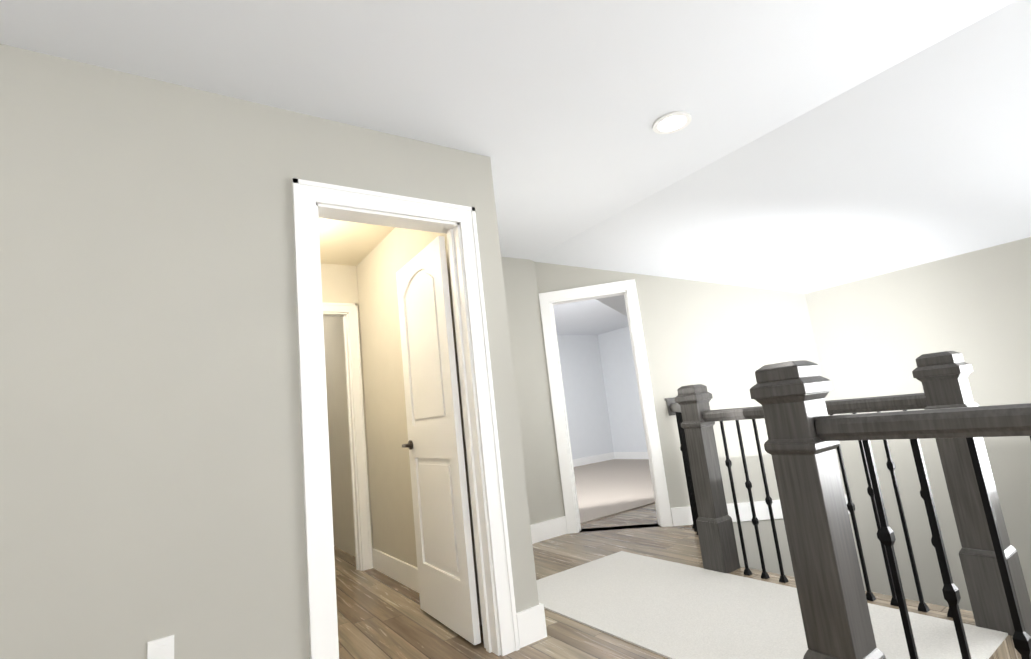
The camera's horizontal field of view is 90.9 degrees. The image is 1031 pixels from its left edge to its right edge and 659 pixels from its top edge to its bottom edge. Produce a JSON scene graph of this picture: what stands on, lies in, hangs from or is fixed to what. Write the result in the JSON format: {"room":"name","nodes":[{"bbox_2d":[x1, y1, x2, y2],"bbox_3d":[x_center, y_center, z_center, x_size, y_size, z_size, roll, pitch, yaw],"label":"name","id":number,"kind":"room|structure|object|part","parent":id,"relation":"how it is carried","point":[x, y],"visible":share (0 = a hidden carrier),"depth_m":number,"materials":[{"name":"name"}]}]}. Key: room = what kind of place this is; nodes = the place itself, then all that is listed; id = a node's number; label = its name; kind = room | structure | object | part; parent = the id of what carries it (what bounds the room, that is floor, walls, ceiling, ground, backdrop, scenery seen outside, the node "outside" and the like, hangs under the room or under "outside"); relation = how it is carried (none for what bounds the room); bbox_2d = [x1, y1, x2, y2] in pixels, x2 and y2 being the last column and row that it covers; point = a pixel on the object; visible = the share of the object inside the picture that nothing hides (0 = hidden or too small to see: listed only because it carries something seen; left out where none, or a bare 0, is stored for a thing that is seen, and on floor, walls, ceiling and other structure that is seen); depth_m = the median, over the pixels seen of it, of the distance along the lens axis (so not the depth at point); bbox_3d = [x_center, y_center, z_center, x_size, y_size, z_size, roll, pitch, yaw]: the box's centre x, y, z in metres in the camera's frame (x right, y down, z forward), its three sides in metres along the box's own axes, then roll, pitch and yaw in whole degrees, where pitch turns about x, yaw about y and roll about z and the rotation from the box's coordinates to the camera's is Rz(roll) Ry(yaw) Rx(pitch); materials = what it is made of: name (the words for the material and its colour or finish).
{"room":"upstairs landing","nodes":[
{"label":"upstairs landing","id":0,"kind":"room"},
{"bbox_2d":[0,44,538,658],"bbox_3d":[-1.927,0.249,1.335,4.584,2.440,0.120,0,-12,-35],"label":"wall","id":1,"kind":"structure","parent":0,"point":[150,456],"depth_m":1.77,"materials":[{"name":"paint"}]},
{"bbox_2d":[147,635,173,658],"bbox_3d":[-1.126,1.044,1.612,0.070,0.114,0.009,0,-12,-35],"label":"outlet","id":2,"kind":"object","parent":1,"relation":"attached to","point":[161,648],"visible":1,"depth_m":1.61,"materials":[{"name":"white plastic"}]},
{"bbox_2d":[292,178,519,658],"bbox_3d":[-0.504,0.417,2.275,0.880,2.113,0.168,0,-12,-35],"label":"door frame","id":3,"kind":"structure","parent":1,"relation":"attached to","point":[313,202],"depth_m":2.30,"materials":[{"name":"white wood"}]},
{"bbox_2d":[396,236,480,644],"bbox_3d":[-0.475,0.548,2.783,0.096,1.991,0.671,0,-12,-35],"label":"bathroom door","id":4,"kind":"structure","parent":1,"relation":"in","point":[445,568],"depth_m":2.71,"materials":[{"name":"white wood"}]},
{"bbox_3d":[-0.618,0.675,2.957,0.060,0.054,0.136,0,-12,-35],"label":"knob","id":5,"kind":"part","parent":4,"relation":"part of","materials":[{"name":"black metal"}]},
{"bbox_2d":[516,603,546,640],"bbox_3d":[-0.287,1.518,2.976,0.040,0.142,1.480,0,-12,-35],"label":"baseboard","id":6,"kind":"structure","parent":1,"relation":"attached to","point":[531,622],"depth_m":2.35,"materials":[{"name":"white wood"}]},
{"bbox_2d":[321,263,372,547],"bbox_3d":[-1.884,0.655,3.749,1.531,2.440,0.100,0,-12,-35],"label":"wall","id":7,"kind":"structure","parent":0,"point":[339,284],"depth_m":4.22,"materials":[{"name":"beige paint"}]},
{"bbox_2d":[322,302,372,570],"bbox_3d":[-1.582,0.824,3.916,0.798,2.099,0.148,0,-12,-35],"label":"door frame","id":8,"kind":"structure","parent":7,"relation":"attached to","point":[348,312],"depth_m":4.07,"materials":[{"name":"white wood"}]},
{"bbox_2d":[323,227,481,624],"bbox_3d":[-1.424,0.719,4.426,0.004,2.439,4.492,0,-12,-35],"label":"wall","id":9,"kind":"structure","parent":0,"point":[386,258],"depth_m":3.83,"materials":[{"name":"beige paint"}]},
{"bbox_2d":[372,548,418,592],"bbox_3d":[-0.793,1.661,3.484,0.016,0.142,1.120,0,-12,-35],"label":"baseboard","id":10,"kind":"structure","parent":9,"relation":"attached to","point":[401,572],"depth_m":3.52,"materials":[{"name":"white wood"}]},
{"bbox_2d":[0,0,1015,334],"bbox_3d":[-0.906,-1.152,1.522,14.400,0.154,12.800,0,-12,-35],"label":"ceiling","id":11,"kind":"structure","parent":0,"point":[552,110],"depth_m":2.12,"materials":[{"name":"white paint"}]},
{"bbox_2d":[652,111,691,133],"bbox_3d":[0.813,-1.074,2.639,0.196,0.009,0.196,0,-12,-35],"label":"recessed light","id":12,"kind":"object","parent":11,"relation":"in","point":[672,122],"visible":1,"depth_m":2.63,"materials":[{"name":"white plastic"}]},
{"bbox_2d":[501,257,564,524],"bbox_3d":[-0.311,0.555,4.189,1.559,2.440,0.120,0,-12,-35],"label":"wall","id":13,"kind":"structure","parent":0,"point":[540,461],"depth_m":4.44,"materials":[{"name":"paint"}]},
{"bbox_2d":[530,516,567,543],"bbox_3d":[-0.112,1.667,3.967,1.333,0.142,0.016,0,-12,-35],"label":"baseboard","id":14,"kind":"structure","parent":13,"relation":"attached to","point":[552,528],"depth_m":4.23,"materials":[{"name":"white wood"}]},
{"bbox_2d":[557,335,613,458],"bbox_3d":[-0.562,1.305,8.436,5.969,2.440,0.150,0,-12,-35],"label":"wall","id":15,"kind":"structure","parent":0,"point":[585,401],"depth_m":9.65,"materials":[{"name":"grey paint"}]},
{"bbox_2d":[573,452,614,466],"bbox_3d":[-0.423,2.414,8.155,5.649,0.142,0.016,0,-12,-35],"label":"baseboard","id":16,"kind":"structure","parent":15,"relation":"attached to","point":[608,456],"depth_m":9.43,"materials":[{"name":"white wood"}]},
{"bbox_2d":[574,459,654,523],"bbox_3d":[0.578,2.125,6.721,5.629,0.012,3.560,0,-12,-35],"label":"carpet","id":17,"kind":"structure","parent":0,"point":[607,488],"depth_m":6.37,"materials":[{"name":"beige carpet"}]},
{"bbox_2d":[598,326,646,451],"bbox_3d":[3.762,0.622,7.248,0.200,2.440,7.150,0,-12,-35],"label":"wall","id":18,"kind":"structure","parent":0,"point":[622,397],"depth_m":9.60,"materials":[{"name":"grey paint"}]},
{"bbox_2d":[614,452,647,458],"bbox_3d":[3.293,1.928,7.728,0.016,0.142,4.966,0,-12,-35],"label":"baseboard","id":19,"kind":"structure","parent":18,"relation":"attached to","point":[617,455],"depth_m":9.38,"materials":[{"name":"white wood"}]},
{"bbox_2d":[334,503,1021,658],"bbox_3d":[-0.616,1.457,1.079,14.400,0.300,12.800,0,-12,-35],"label":"floor","id":20,"kind":"structure","parent":0,"point":[380,615],"depth_m":2.85,"materials":[{"name":"brown wood"}]},
{"bbox_2d":[536,551,1007,658],"bbox_3d":[0.915,1.371,2.497,0.990,0.008,2.050,0,-12,-35],"label":"rug","id":21,"kind":"object","parent":20,"relation":"on","point":[668,609],"depth_m":2.41,"materials":[{"name":"white fabric"}]},
{"bbox_2d":[665,351,1030,658],"bbox_3d":[2.256,0.442,1.189,2.154,1.100,6.242,0,-12,-35],"label":"stair railing","id":22,"kind":"object","parent":20,"relation":"on","point":[806,433],"visible":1,"depth_m":1.46,"materials":[{"name":"grey wood"}]},
{"bbox_2d":[534,262,866,590],"bbox_3d":[2.030,1.682,4.101,3.200,5.190,0.120,-8,-10,10],"label":"wall","id":23,"kind":"structure","parent":0,"point":[723,343],"depth_m":4.30,"materials":[{"name":"paint"}]},
{"bbox_2d":[539,279,672,533],"bbox_3d":[0.770,0.655,4.499,0.872,2.110,0.168,-8,-10,10],"label":"door frame","id":24,"kind":"structure","parent":23,"relation":"attached to","point":[627,289],"depth_m":4.45,"materials":[{"name":"white wood"}]},
{"bbox_2d":[671,495,849,525],"bbox_3d":[2.424,1.390,3.998,1.648,0.142,1.648,0,-12,-35],"label":"baseboard","id":25,"kind":"structure","parent":23,"relation":"attached to","point":[681,516],"depth_m":4.09,"materials":[{"name":"white wood"}]},
{"bbox_2d":[531,0,1030,315],"bbox_3d":[3.318,-1.171,1.806,1.920,0.945,8.550,0,-12,-35],"label":"ceiling","id":26,"kind":"structure","parent":0,"point":[922,157],"depth_m":3.10,"materials":[{"name":"white paint"}]},
{"bbox_2d":[805,237,1030,636],"bbox_3d":[4.595,0.916,1.273,0.200,5.190,7.100,0,-12,-35],"label":"wall","id":27,"kind":"structure","parent":0,"point":[876,336],"depth_m":3.56,"materials":[{"name":"paint"}]}
]}

